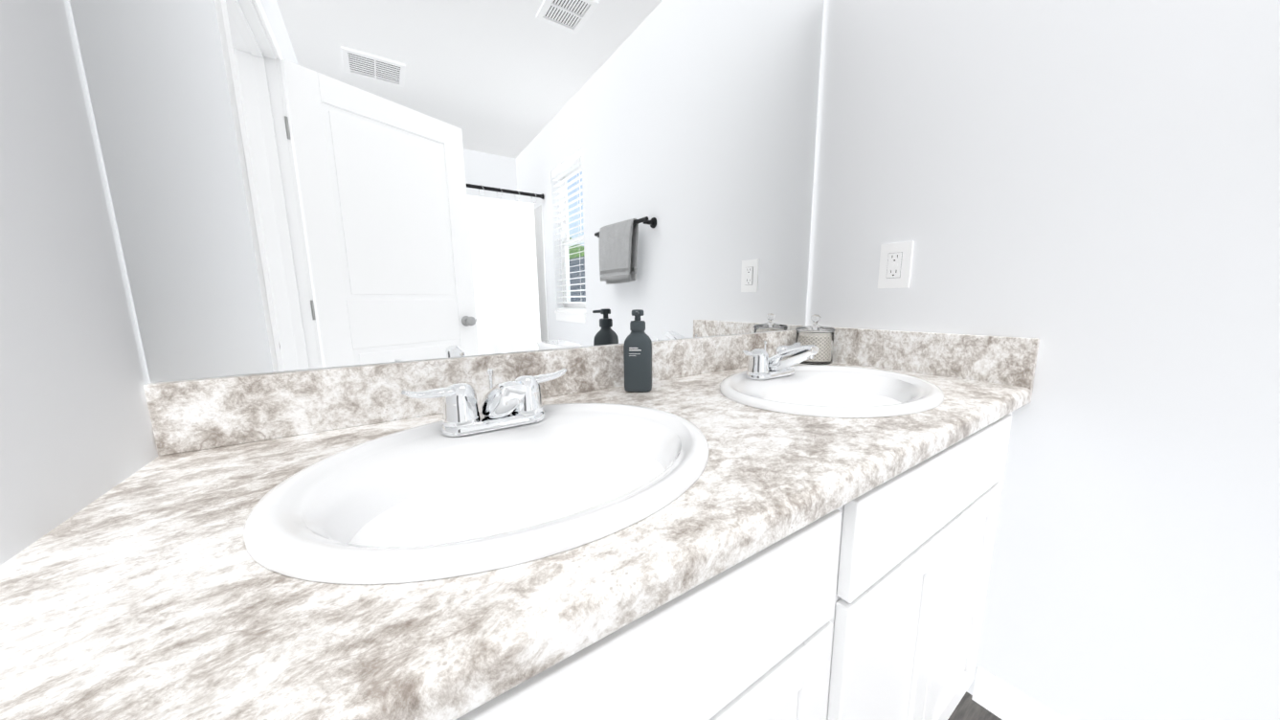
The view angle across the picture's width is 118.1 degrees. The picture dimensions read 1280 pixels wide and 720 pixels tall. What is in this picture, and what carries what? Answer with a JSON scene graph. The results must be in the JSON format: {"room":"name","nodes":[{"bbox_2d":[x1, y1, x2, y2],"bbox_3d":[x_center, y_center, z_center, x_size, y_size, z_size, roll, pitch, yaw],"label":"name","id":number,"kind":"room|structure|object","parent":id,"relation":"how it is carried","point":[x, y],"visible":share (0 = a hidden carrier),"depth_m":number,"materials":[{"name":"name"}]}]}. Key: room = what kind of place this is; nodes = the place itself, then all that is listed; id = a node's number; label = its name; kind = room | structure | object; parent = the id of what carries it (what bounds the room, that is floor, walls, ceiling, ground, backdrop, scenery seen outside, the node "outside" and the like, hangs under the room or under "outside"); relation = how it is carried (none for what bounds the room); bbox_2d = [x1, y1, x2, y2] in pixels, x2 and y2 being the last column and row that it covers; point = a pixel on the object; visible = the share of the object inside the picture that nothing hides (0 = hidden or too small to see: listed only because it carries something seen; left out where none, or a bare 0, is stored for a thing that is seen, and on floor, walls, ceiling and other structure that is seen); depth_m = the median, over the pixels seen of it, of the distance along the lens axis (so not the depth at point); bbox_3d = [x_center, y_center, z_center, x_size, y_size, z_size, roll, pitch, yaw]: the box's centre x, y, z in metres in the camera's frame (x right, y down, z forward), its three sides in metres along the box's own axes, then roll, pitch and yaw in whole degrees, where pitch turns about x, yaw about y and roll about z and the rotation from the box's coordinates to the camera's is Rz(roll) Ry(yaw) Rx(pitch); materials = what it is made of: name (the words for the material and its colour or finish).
{"room":"bathroom","nodes":[
{"label":"bathroom","id":0,"kind":"room"},
{"bbox_2d":[0,0,158,565],"bbox_3d":[0.174,-0.026,-0.880,0.120,2.426,3.220,-6,11,-33],"label":"wall","id":1,"kind":"structure","parent":0,"point":[77,435],"depth_m":0.39,"materials":[{"name":"white paint"}]},
{"bbox_2d":[67,0,824,383],"bbox_3d":[-0.080,-0.307,0.935,1.730,2.426,0.120,-6,11,-33],"label":"wall","id":2,"kind":"structure","parent":0,"point":[320,368],"depth_m":0.52,"materials":[{"name":"white paint"}]},
{"bbox_2d":[69,0,823,381],"bbox_3d":[-0.051,-0.550,0.839,1.472,1.034,0.009,-6,11,-33],"label":"mirror","id":3,"kind":"object","parent":2,"relation":"attached to","point":[305,184],"visible":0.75,"depth_m":0.68,"materials":[{"name":"clear glass"}]},
{"bbox_2d":[143,329,798,453],"bbox_3d":[-0.038,0.011,0.924,1.486,0.099,0.019,-6,11,-33],"label":"backsplash","id":4,"kind":"structure","parent":2,"relation":"attached to","point":[194,414],"depth_m":0.62,"materials":[{"name":"beige stone"}]},
{"bbox_2d":[947,691,1001,719],"bbox_3d":[0.278,1.192,-0.628,3.120,0.060,3.460,-6,11,-33],"label":"floor","id":5,"kind":"structure","parent":0,"point":[967,707],"depth_m":0.99,"materials":[{"name":"plastic"}]},
{"bbox_2d":[436,400,1031,719],"bbox_3d":[0.118,0.533,0.776,1.486,0.812,0.565,-6,11,-33],"label":"bathroom vanity","id":6,"kind":"object","parent":5,"relation":"on","point":[871,606],"depth_m":0.48,"materials":[{"name":"white wood"}]},
{"bbox_2d":[0,377,1032,719],"bbox_3d":[0.109,0.114,0.700,1.467,0.037,0.576,-6,11,-33],"label":"countertop","id":7,"kind":"structure","parent":6,"relation":"on","point":[74,602],"depth_m":0.29,"materials":[{"name":"beige stone"}]},
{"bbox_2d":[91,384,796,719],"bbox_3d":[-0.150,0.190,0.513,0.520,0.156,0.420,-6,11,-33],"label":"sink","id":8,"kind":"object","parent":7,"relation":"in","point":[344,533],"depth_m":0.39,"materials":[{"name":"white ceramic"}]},
{"bbox_2d":[398,365,574,438],"bbox_3d":[-0.208,0.065,0.581,0.254,0.090,0.146,-6,11,-33],"label":"faucet","id":9,"kind":"object","parent":7,"relation":"on","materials":[{"name":"silver metal"}]},
{"bbox_2d":[623,309,651,392],"bbox_3d":[-0.004,-0.022,0.859,0.070,0.182,0.068,-6,11,-33],"label":"soap bottle","id":10,"kind":"object","parent":7,"relation":"on","point":[638,358],"visible":0.98,"depth_m":0.84,"materials":[{"name":"grey plastic"}]},
{"bbox_2d":[731,338,823,377],"bbox_3d":[0.367,0.001,0.957,0.254,0.090,0.146,-6,11,-33],"label":"faucet","id":11,"kind":"object","parent":7,"relation":"on","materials":[{"name":"silver metal"}]},
{"bbox_2d":[795,314,835,364],"bbox_3d":[0.551,-0.067,1.212,0.116,0.152,0.116,-6,11,-33],"label":"glass jar","id":12,"kind":"object","parent":7,"relation":"on","point":[817,334],"visible":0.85,"depth_m":1.17,"materials":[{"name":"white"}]},
{"bbox_2d":[673,361,988,438],"bbox_3d":[0.424,0.125,0.890,0.520,0.156,0.420,-6,11,-33],"label":"sink","id":13,"kind":"object","parent":7,"relation":"in","point":[848,397],"depth_m":0.90,"materials":[{"name":"white ceramic"}]},
{"bbox_2d":[806,0,1279,719],"bbox_3d":[1.515,-0.176,-0.001,0.120,2.426,3.220,-6,11,-33],"label":"wall","id":14,"kind":"structure","parent":0,"point":[1088,191],"depth_m":0.79,"materials":[{"name":"white paint"}]},
{"bbox_2d":[877,241,913,288],"bbox_3d":[0.717,-0.266,1.081,0.009,0.124,0.080,-6,11,-33],"label":"outlet","id":15,"kind":"object","parent":14,"relation":"attached to","point":[895,265],"visible":1,"depth_m":1.08,"materials":[{"name":"white plastic"}]},
{"bbox_2d":[971,666,1065,719],"bbox_3d":[1.432,0.974,0.199,0.014,0.093,1.977,-6,11,-33],"label":"baseboard","id":16,"kind":"structure","parent":14,"relation":"attached to","point":[999,698],"depth_m":0.95,"materials":[{"name":"white wood"}]}
]}

